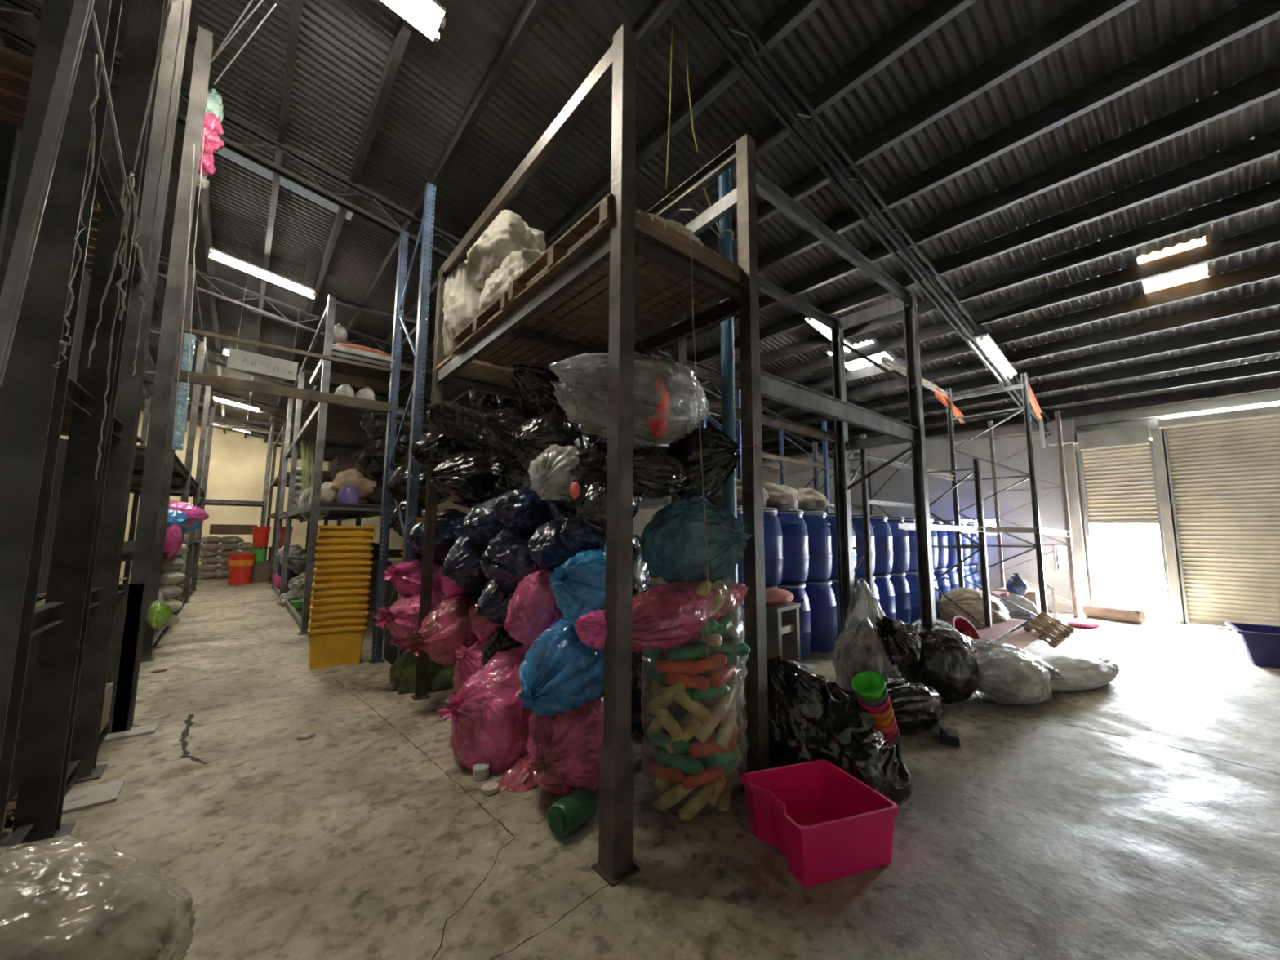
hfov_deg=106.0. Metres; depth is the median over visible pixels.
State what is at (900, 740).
plastic pot
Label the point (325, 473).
carton
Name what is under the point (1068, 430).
wall column
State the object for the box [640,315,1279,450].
purlin
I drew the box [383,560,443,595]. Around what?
plastic bag
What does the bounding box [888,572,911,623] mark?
drum
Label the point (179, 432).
sheet
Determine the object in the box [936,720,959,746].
cable box
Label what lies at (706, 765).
roll
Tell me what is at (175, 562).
sack
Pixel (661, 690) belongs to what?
roll
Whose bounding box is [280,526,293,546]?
plastic bin
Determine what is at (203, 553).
sack
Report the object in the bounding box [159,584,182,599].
sack
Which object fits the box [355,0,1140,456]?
purlin
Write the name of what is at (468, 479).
plastic bag
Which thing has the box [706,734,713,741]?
roll
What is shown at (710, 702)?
roll
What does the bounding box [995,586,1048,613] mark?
carton
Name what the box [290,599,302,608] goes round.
bowl
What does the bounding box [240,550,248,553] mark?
sack
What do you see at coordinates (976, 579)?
drum
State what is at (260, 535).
plastic bin
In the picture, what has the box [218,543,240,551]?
sack
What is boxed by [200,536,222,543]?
sack
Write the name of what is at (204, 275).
rafter
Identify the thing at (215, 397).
lamp
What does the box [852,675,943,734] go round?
plastic bag
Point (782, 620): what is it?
wooden crate
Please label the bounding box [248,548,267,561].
plastic bin
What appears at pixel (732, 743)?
roll
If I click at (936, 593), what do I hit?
drum
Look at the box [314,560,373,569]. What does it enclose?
crate
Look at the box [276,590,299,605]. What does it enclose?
plastic bag
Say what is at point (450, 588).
plastic bag
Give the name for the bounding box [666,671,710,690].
roll
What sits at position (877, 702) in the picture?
plastic pot
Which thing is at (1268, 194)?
purlin
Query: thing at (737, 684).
roll
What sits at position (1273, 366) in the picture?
purlin
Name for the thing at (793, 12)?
purlin
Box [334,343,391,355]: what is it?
quilt
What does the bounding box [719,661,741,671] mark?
roll
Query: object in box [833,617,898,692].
plastic bag
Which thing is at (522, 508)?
plastic bag
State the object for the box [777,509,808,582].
drum
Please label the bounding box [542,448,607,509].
plastic bag
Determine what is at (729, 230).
rope
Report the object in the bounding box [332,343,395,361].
carton
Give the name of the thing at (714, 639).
roll
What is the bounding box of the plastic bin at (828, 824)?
[740,759,898,886]
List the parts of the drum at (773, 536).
lid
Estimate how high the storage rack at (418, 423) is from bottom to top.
5.380 m
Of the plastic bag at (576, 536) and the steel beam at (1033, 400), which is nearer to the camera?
the plastic bag at (576, 536)
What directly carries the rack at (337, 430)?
on the floor at (1027, 838)
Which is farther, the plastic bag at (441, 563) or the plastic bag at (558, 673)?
the plastic bag at (441, 563)
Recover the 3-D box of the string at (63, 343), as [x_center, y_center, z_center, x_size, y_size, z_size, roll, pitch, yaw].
[-2.026,-0.438,1.690,0.033,0.104,0.024,6,-8,-40]
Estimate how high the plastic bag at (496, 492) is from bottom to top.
0.644 m
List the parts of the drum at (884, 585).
lid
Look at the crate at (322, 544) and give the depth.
5.60 m
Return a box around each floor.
[1,560,1279,959]
[160,689,369,715]
[178,714,207,764]
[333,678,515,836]
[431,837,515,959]
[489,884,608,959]
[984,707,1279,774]
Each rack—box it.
[0,0,213,860]
[64,257,215,662]
[190,415,275,581]
[264,422,332,584]
[269,293,421,635]
[367,182,607,663]
[410,22,768,887]
[588,436,633,530]
[606,389,742,510]
[671,169,936,712]
[701,413,830,512]
[812,434,914,516]
[832,448,992,638]
[881,355,1080,638]
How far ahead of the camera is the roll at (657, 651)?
2.71 m
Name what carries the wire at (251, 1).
attached to the rack at (91, 625)
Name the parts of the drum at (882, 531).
lid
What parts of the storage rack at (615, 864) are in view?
foot plate, post, foot plate, post, foot plate, post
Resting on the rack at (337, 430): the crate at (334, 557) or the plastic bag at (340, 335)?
the plastic bag at (340, 335)
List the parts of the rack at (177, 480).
post, foot plate, post, post, post, post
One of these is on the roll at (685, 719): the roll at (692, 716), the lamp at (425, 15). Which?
the roll at (692, 716)
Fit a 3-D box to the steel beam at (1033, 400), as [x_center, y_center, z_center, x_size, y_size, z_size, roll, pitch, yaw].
[6.621,-1.331,8.120,1.234,0.436,0.050,6,-9,-42]
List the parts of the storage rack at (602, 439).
post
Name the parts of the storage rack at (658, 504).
post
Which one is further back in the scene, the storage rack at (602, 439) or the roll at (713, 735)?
the storage rack at (602, 439)
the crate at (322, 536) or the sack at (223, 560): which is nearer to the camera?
the crate at (322, 536)
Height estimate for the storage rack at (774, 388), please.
4.030 m
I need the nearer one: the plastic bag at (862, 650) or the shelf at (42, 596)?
the shelf at (42, 596)
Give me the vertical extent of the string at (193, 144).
2.469 m
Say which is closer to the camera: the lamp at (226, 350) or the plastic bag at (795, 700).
the plastic bag at (795, 700)
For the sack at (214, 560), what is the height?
0.296 m
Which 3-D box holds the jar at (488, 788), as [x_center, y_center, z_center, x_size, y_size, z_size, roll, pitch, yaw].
[-0.879,1.806,2.820,0.098,0.034,0.098,6,-8,-40]
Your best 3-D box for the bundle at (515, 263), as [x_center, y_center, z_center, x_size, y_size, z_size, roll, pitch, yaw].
[-0.987,-1.532,4.204,0.629,0.719,1.005,6,-9,-43]
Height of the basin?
0.300 m
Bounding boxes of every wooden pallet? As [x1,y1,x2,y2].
[449,289,608,372]
[507,192,740,342]
[1022,611,1075,648]
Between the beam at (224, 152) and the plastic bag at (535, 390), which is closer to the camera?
the plastic bag at (535, 390)
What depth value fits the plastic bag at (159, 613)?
5.54 m
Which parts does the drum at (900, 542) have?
lid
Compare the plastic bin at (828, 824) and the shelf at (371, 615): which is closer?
the plastic bin at (828, 824)
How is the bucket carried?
on the cardboard at (997, 630)
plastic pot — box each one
[851,671,885,699]
[853,685,887,706]
[857,692,889,714]
[867,700,891,720]
[873,706,893,727]
[874,714,895,734]
[883,721,897,740]
[892,728,899,744]
[897,736,901,747]
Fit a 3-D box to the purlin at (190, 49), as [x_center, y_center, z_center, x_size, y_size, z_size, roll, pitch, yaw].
[-8.606,-3.630,9.738,0.070,0.190,33.700,6,-8,-40]
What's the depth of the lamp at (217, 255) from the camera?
7.99 m
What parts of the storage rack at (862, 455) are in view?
post, post, post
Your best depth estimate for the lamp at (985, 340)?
7.51 m
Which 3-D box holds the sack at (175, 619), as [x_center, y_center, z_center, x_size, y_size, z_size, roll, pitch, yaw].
[-7.411,2.166,7.429,0.423,0.266,0.451,0,-7,7]
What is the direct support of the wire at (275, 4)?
attached to the rack at (91, 625)
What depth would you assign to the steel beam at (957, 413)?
8.48 m
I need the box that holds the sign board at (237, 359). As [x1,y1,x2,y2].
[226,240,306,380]
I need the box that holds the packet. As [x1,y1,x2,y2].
[569,481,580,498]
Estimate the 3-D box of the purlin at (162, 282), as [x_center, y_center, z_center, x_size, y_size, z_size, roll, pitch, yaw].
[-9.173,-3.806,9.280,0.070,0.190,33.700,6,-8,-40]
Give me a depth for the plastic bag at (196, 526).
7.26 m
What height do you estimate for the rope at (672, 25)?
2.067 m
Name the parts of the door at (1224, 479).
guide rail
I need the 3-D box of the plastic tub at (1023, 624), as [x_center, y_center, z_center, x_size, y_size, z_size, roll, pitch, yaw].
[6.106,2.310,7.910,0.536,0.260,0.796,-5,-8,38]
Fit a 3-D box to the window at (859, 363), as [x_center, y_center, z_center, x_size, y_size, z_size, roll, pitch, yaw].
[4.135,-2.229,8.904,1.190,0.215,0.833,6,-8,-40]
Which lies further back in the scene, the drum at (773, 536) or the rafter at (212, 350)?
the rafter at (212, 350)
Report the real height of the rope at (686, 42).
1.645 m
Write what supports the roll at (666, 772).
in the clear bag at (702, 813)
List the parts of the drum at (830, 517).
lid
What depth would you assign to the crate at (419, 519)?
5.63 m
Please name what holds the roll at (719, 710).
in the clear bag at (702, 813)
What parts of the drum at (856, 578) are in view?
lid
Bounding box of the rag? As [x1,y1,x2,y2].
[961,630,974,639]
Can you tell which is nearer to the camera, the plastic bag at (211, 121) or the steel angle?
the steel angle
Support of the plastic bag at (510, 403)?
on the storage rack at (418, 423)
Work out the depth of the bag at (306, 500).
8.74 m
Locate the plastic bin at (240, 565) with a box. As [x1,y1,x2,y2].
[227,553,256,585]
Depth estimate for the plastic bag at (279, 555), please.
11.29 m
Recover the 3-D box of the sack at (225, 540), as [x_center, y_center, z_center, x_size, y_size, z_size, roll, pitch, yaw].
[-13.633,2.012,16.100,0.606,0.278,0.600,-1,-7,12]
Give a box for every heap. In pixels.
[320,481,336,502]
[329,468,377,504]
[365,485,402,505]
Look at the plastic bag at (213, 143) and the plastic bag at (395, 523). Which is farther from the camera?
the plastic bag at (395, 523)
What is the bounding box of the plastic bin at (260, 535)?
[252,526,271,546]
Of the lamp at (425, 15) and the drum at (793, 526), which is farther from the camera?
the drum at (793, 526)
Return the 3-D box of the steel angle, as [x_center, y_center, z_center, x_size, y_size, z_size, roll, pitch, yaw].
[-1.956,-1.387,1.782,0.154,0.659,0.045,6,-8,-40]
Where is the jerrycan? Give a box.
[547,786,595,838]
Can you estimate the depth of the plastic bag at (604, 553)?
2.44 m
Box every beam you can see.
[173,368,391,412]
[179,326,392,373]
[217,146,352,220]
[934,387,964,423]
[1027,382,1042,419]
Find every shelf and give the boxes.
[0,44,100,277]
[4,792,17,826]
[35,591,46,602]
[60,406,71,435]
[64,439,194,493]
[122,540,196,552]
[153,585,191,635]
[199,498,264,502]
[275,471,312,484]
[278,582,377,618]
[289,404,411,458]
[315,348,414,393]
[320,502,395,514]
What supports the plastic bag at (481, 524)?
on the plastic bag at (461, 565)
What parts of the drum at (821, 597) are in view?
lid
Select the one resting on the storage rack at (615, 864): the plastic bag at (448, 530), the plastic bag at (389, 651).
the plastic bag at (448, 530)
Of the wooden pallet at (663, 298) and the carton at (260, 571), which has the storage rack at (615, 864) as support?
the wooden pallet at (663, 298)
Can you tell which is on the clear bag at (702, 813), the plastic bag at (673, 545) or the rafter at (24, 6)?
the plastic bag at (673, 545)
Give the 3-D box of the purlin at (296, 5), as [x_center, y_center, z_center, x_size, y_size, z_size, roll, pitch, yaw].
[-8.040,-3.453,10.196,0.070,0.190,33.700,6,-8,-40]
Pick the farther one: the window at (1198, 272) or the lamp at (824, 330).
the lamp at (824, 330)
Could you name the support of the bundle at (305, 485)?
on the rack at (337, 430)
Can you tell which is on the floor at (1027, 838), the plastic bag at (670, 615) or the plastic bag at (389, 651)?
the plastic bag at (389, 651)
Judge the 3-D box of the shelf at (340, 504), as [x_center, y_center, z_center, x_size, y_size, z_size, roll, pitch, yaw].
[-6.816,0.698,10.648,1.310,0.022,7.270,6,-8,-40]
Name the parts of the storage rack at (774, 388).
post, post, post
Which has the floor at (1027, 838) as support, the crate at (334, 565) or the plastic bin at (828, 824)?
the plastic bin at (828, 824)
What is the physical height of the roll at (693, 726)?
0.193 m
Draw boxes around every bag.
[0,835,195,959]
[146,600,173,629]
[158,590,164,600]
[163,524,182,557]
[166,509,190,527]
[168,499,209,524]
[180,523,193,528]
[181,522,201,532]
[196,173,209,190]
[198,151,215,174]
[200,125,224,153]
[203,112,223,135]
[204,88,223,123]
[272,572,290,587]
[275,544,302,567]
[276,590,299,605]
[277,566,298,580]
[285,548,315,574]
[288,573,305,596]
[294,494,305,522]
[297,488,309,521]
[300,486,312,519]
[301,575,314,589]
[304,489,311,515]
[307,483,329,519]
[333,323,347,343]
[334,383,354,396]
[355,386,374,399]
[355,448,395,479]
[360,409,399,439]
[373,588,446,642]
[374,429,409,459]
[375,469,395,487]
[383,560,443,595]
[386,459,448,506]
[388,501,438,537]
[389,648,455,694]
[390,637,408,650]
[404,591,479,667]
[408,507,467,560]
[409,431,469,467]
[414,546,444,567]
[423,401,505,457]
[427,449,505,507]
[437,645,532,773]
[441,534,490,592]
[442,574,468,598]
[452,640,484,695]
[460,497,506,544]
[468,390,506,410]
[469,602,499,643]
[476,579,514,626]
[480,408,532,457]
[480,528,543,593]
[480,624,528,665]
[492,455,506,498]
[492,488,558,531]
[496,456,565,519]
[498,751,538,793]
[503,397,522,409]
[503,568,563,646]
[508,411,589,470]
[511,364,583,429]
[518,617,604,716]
[524,693,604,797]
[526,520,576,570]
[527,443,579,502]
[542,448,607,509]
[548,351,710,448]
[549,548,632,626]
[551,533,652,595]
[554,440,643,518]
[559,513,605,554]
[574,608,606,649]
[575,478,606,539]
[601,448,689,498]
[603,545,605,562]
[631,580,729,651]
[631,651,653,737]
[640,496,751,584]
[640,578,749,816]
[665,426,740,498]
[724,582,748,611]
[737,654,827,768]
[803,678,875,766]
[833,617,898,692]
[837,728,913,805]
[842,578,885,635]
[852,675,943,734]
[874,614,922,673]
[898,617,978,703]
[963,634,975,650]
[970,637,1064,679]
[973,647,1055,704]
[1000,592,1039,620]
[1005,573,1028,595]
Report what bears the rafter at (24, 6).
attached to the wall at (62, 437)
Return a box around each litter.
[63,794,87,802]
[151,668,168,672]
[296,732,315,739]
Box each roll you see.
[642,645,679,654]
[646,713,664,737]
[646,760,683,782]
[647,666,666,682]
[647,737,665,766]
[648,686,666,715]
[648,697,681,737]
[649,732,688,753]
[649,748,666,761]
[650,680,664,696]
[651,652,665,665]
[653,576,666,586]
[653,777,668,789]
[653,784,677,810]
[654,658,695,673]
[654,682,686,709]
[655,781,671,799]
[659,748,703,775]
[663,700,678,728]
[665,718,702,753]
[665,780,695,806]
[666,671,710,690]
[667,644,711,661]
[671,691,711,721]
[672,711,688,720]
[674,717,700,742]
[675,742,689,755]
[677,700,710,728]
[678,762,711,782]
[678,782,715,819]
[680,643,701,646]
[681,765,724,790]
[687,671,714,679]
[687,740,729,758]
[687,755,707,764]
[688,640,702,644]
[688,653,727,675]
[688,683,729,701]
[688,699,702,721]
[694,702,727,743]
[696,580,711,595]
[698,632,722,647]
[700,618,718,633]
[702,697,714,708]
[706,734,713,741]
[706,748,738,766]
[706,776,728,807]
[708,662,737,688]
[711,593,724,615]
[711,640,750,656]
[711,730,716,740]
[712,580,726,596]
[713,727,719,734]
[715,612,735,634]
[715,697,738,732]
[715,706,737,750]
[716,682,736,724]
[716,772,733,813]
[717,679,739,697]
[718,633,741,642]
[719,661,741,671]
[720,613,737,638]
[720,760,737,777]
[723,653,738,665]
[724,600,732,605]
[724,671,737,684]
[728,729,737,751]
[729,693,736,731]
[733,768,741,787]
[736,745,742,764]
[1082,602,1146,624]
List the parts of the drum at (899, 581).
lid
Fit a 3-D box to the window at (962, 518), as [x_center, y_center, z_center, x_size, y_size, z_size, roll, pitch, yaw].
[7.750,1.086,11.099,0.240,0.390,0.910,6,-8,-40]
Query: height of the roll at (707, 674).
0.091 m
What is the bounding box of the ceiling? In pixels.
[0,0,1279,469]
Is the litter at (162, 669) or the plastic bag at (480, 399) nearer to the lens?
the litter at (162, 669)
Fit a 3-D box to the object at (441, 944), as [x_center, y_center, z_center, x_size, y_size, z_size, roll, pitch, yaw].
[-0.679,1.736,2.049,0.535,0.001,0.460,6,-8,-40]
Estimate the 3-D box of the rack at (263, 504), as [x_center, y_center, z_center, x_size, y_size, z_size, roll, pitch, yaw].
[-13.680,0.643,16.221,1.836,5.200,1.736,6,-8,-40]
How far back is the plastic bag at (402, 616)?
4.60 m
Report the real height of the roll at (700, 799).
0.193 m
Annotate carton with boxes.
[0,120,22,264]
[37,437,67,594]
[68,266,90,381]
[99,682,113,733]
[208,524,257,534]
[250,560,281,582]
[267,546,281,561]
[321,471,330,476]
[321,476,330,484]
[329,455,359,502]
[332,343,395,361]
[336,462,355,502]
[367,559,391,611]
[370,542,378,559]
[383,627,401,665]
[977,589,1008,600]
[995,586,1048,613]
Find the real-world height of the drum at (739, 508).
0.900 m
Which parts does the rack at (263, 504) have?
post, post, post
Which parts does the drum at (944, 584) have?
lid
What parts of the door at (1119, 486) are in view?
guide rail, guide rail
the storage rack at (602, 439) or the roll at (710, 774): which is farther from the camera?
the storage rack at (602, 439)
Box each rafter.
[0,0,835,458]
[141,396,405,467]
[143,373,408,451]
[148,333,424,416]
[157,255,666,452]
[679,0,1052,439]
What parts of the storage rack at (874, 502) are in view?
post, post, post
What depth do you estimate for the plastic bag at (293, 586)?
9.61 m
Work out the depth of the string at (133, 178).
1.77 m
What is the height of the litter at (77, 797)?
0.027 m
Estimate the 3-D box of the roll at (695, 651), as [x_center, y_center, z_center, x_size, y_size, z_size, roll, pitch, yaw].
[0.274,0.954,2.662,0.239,0.101,0.070,0,-7,7]
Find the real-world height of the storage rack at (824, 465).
4.000 m
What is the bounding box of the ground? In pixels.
[1058,561,1169,620]
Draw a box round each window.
[827,340,893,370]
[951,518,995,535]
[1053,545,1068,571]
[1137,235,1208,293]
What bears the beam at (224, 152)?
attached to the ceiling
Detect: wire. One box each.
[209,0,263,62]
[211,0,253,58]
[213,3,276,84]
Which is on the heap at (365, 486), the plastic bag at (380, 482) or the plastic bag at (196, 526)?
the plastic bag at (380, 482)
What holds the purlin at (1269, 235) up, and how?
attached to the ceiling
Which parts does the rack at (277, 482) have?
post, post, post, post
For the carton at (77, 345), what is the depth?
2.74 m
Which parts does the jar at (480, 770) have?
lid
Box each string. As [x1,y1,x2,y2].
[53,340,71,368]
[62,53,98,346]
[87,170,132,368]
[94,177,134,479]
[115,177,128,320]
[127,173,147,311]
[132,0,184,376]
[133,0,172,172]
[172,143,195,431]
[185,127,204,431]
[690,237,707,664]
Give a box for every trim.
[946,389,1279,443]
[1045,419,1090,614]
[1076,425,1149,451]
[1151,428,1186,623]
[1157,404,1279,429]
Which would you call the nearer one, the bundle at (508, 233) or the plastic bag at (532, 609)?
the plastic bag at (532, 609)
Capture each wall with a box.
[59,435,68,439]
[120,409,471,567]
[564,402,1279,612]
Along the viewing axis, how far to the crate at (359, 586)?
5.55 m
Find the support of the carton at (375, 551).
on the rack at (337, 430)
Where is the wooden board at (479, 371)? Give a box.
[433,354,515,388]
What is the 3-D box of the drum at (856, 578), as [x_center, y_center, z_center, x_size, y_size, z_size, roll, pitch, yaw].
[3.307,1.897,7.298,0.583,0.910,0.584,3,-7,-25]
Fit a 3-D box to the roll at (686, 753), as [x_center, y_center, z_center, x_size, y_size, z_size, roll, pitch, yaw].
[0.275,1.592,2.847,0.238,0.087,0.070,6,-9,-42]
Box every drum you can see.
[715,505,743,583]
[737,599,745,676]
[763,507,783,586]
[776,582,811,659]
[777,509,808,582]
[802,511,832,580]
[804,578,837,652]
[826,512,856,577]
[828,577,855,644]
[851,514,875,575]
[853,575,879,603]
[870,515,893,573]
[872,573,895,619]
[887,516,910,572]
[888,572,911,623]
[903,517,918,570]
[905,570,920,622]
[929,518,938,568]
[933,519,948,567]
[933,567,950,617]
[933,568,939,618]
[942,520,957,566]
[945,566,958,590]
[955,564,973,589]
[960,520,971,565]
[965,521,979,564]
[968,564,982,590]
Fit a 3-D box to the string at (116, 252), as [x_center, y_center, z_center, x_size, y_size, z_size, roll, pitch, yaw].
[-1.956,-0.787,1.783,0.048,0.782,0.016,6,-8,-40]
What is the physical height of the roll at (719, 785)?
0.193 m
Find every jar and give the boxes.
[472,762,489,781]
[480,782,498,795]
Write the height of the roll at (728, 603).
0.172 m
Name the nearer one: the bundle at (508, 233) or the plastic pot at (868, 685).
the plastic pot at (868, 685)
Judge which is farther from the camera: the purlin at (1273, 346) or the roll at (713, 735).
the purlin at (1273, 346)
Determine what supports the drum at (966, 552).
on the drum at (966, 571)
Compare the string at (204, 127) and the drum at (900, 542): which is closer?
the string at (204, 127)
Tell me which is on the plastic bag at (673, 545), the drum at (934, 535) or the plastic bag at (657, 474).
the plastic bag at (657, 474)
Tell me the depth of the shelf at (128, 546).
8.73 m
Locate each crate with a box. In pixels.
[306,622,367,669]
[307,616,368,631]
[309,601,368,616]
[309,608,368,629]
[310,595,369,608]
[311,580,370,592]
[311,587,370,599]
[312,573,371,591]
[313,567,372,577]
[314,553,373,568]
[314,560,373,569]
[315,539,373,547]
[315,546,373,555]
[316,533,374,540]
[318,524,376,547]
[408,517,424,524]
[742,602,800,663]
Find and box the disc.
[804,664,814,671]
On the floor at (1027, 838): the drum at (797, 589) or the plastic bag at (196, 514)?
the drum at (797, 589)
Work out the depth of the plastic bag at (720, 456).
3.13 m
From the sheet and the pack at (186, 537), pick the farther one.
the pack at (186, 537)
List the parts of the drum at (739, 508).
lid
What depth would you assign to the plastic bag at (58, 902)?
1.44 m
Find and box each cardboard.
[973,617,1026,640]
[974,626,1043,653]
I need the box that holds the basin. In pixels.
[337,484,359,503]
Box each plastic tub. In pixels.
[1009,614,1032,631]
[1225,622,1279,668]
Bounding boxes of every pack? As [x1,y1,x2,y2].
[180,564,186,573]
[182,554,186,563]
[183,535,189,540]
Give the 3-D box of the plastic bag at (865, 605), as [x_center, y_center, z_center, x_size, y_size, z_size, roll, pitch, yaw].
[2.457,1.592,5.237,0.474,1.040,0.507,-3,-7,30]
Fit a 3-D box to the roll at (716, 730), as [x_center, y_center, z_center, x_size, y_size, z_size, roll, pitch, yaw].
[0.413,1.565,3.005,0.235,0.072,0.070,-3,-7,21]
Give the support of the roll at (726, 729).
in the clear bag at (702, 813)
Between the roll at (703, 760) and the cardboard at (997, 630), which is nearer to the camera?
the roll at (703, 760)
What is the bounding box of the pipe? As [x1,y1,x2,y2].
[1045,581,1057,618]
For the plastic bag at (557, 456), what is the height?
0.379 m
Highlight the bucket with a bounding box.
[946,615,980,653]
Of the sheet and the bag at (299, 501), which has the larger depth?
the bag at (299, 501)
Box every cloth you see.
[646,362,669,438]
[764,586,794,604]
[1066,617,1101,627]
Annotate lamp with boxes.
[208,246,315,299]
[213,393,260,410]
[222,329,273,355]
[380,0,445,42]
[804,316,853,352]
[974,333,1017,378]
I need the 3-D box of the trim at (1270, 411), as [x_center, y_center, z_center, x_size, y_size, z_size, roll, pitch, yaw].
[10.925,-1.190,7.131,0.340,0.140,4.450,6,-8,-40]
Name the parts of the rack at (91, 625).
foot plate, post, foot plate, panel, post, post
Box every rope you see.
[665,25,672,188]
[670,187,721,235]
[679,208,721,239]
[685,41,697,152]
[717,229,733,239]
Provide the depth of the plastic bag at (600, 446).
3.55 m
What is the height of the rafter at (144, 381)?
3.055 m
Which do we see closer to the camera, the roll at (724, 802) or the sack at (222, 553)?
the roll at (724, 802)
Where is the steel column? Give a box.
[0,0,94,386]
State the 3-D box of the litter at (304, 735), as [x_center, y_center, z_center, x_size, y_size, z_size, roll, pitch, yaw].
[-2.456,1.879,3.549,0.120,0.025,0.056,6,-8,-40]
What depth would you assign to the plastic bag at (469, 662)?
3.71 m
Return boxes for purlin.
[0,11,156,370]
[106,75,202,423]
[185,42,226,434]
[244,0,303,438]
[263,16,413,443]
[289,0,548,436]
[353,0,680,387]
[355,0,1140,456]
[374,0,825,400]
[394,65,1279,464]
[395,128,1279,470]
[399,0,977,408]
[421,0,1279,435]
[588,258,1279,444]
[594,222,1279,427]
[633,288,1279,445]
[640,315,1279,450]
[664,337,1279,453]
[688,180,1279,384]
[761,358,1279,451]
[762,376,1279,459]
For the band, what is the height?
0.006 m
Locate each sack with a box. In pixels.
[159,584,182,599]
[160,569,186,585]
[161,555,185,571]
[163,598,182,612]
[164,613,180,628]
[175,543,189,555]
[196,570,215,578]
[197,564,220,571]
[199,550,219,558]
[199,556,219,564]
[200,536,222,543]
[200,543,219,551]
[214,569,228,577]
[217,549,240,556]
[217,564,228,570]
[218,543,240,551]
[218,556,228,564]
[220,536,244,543]
[238,542,260,550]
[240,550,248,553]
[293,488,301,497]
[293,497,297,504]
[294,482,302,489]
[295,466,305,475]
[295,475,305,483]
[647,213,704,245]
[937,586,1009,639]
[1034,650,1119,692]
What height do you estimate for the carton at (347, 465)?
0.850 m
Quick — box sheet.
[171,333,195,450]
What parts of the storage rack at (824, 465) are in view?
post, post, post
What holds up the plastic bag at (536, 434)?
on the plastic bag at (600, 446)
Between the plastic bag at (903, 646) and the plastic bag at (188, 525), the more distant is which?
the plastic bag at (188, 525)
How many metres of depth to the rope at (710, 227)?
3.93 m
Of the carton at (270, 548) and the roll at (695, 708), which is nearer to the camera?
the roll at (695, 708)
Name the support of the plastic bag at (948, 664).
on the floor at (1027, 838)
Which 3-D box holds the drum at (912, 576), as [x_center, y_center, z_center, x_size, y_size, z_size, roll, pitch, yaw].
[4.714,2.040,8.483,0.584,0.910,0.581,2,-7,-12]
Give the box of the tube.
[1038,417,1045,448]
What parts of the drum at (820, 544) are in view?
lid, handle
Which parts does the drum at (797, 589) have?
lid, handle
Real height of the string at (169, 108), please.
1.593 m
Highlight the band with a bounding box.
[740,444,762,447]
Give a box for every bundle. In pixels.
[301,437,316,493]
[441,260,488,363]
[466,209,545,290]
[478,247,546,344]
[706,479,768,507]
[763,482,798,510]
[795,488,827,511]
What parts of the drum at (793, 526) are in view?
lid, handle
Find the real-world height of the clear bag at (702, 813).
1.220 m
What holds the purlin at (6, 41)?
attached to the ceiling
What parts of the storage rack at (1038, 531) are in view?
post, post, post, post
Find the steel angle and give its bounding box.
[91,8,130,199]
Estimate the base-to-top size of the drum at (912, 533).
0.900 m
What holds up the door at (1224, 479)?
in the wall at (900, 488)
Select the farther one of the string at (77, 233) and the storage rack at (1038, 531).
the storage rack at (1038, 531)
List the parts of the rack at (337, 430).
post, post, post, post, post, post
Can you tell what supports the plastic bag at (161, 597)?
on the rack at (177, 480)
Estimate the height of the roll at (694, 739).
0.089 m
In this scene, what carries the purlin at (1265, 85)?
attached to the rafter
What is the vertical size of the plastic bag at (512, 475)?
0.720 m
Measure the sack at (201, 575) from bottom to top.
0.269 m
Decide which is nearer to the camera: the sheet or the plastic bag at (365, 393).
the sheet
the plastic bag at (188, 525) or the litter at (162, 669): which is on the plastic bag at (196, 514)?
the plastic bag at (188, 525)
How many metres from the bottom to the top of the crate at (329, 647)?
0.420 m
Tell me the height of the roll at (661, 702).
0.193 m
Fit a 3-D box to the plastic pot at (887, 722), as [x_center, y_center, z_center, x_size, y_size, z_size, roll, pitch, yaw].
[1.474,1.470,2.989,0.172,0.168,0.179,-1,-7,14]
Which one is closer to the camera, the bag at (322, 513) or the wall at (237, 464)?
the bag at (322, 513)
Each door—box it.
[1077,439,1173,622]
[1161,416,1279,627]
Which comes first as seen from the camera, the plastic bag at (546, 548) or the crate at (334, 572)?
the plastic bag at (546, 548)
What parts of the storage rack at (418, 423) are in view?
foot plate, post, post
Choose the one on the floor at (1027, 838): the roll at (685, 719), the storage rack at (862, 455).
the storage rack at (862, 455)
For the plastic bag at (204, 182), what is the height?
0.169 m
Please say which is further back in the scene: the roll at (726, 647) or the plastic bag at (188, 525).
the plastic bag at (188, 525)
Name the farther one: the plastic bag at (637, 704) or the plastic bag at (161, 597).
the plastic bag at (161, 597)

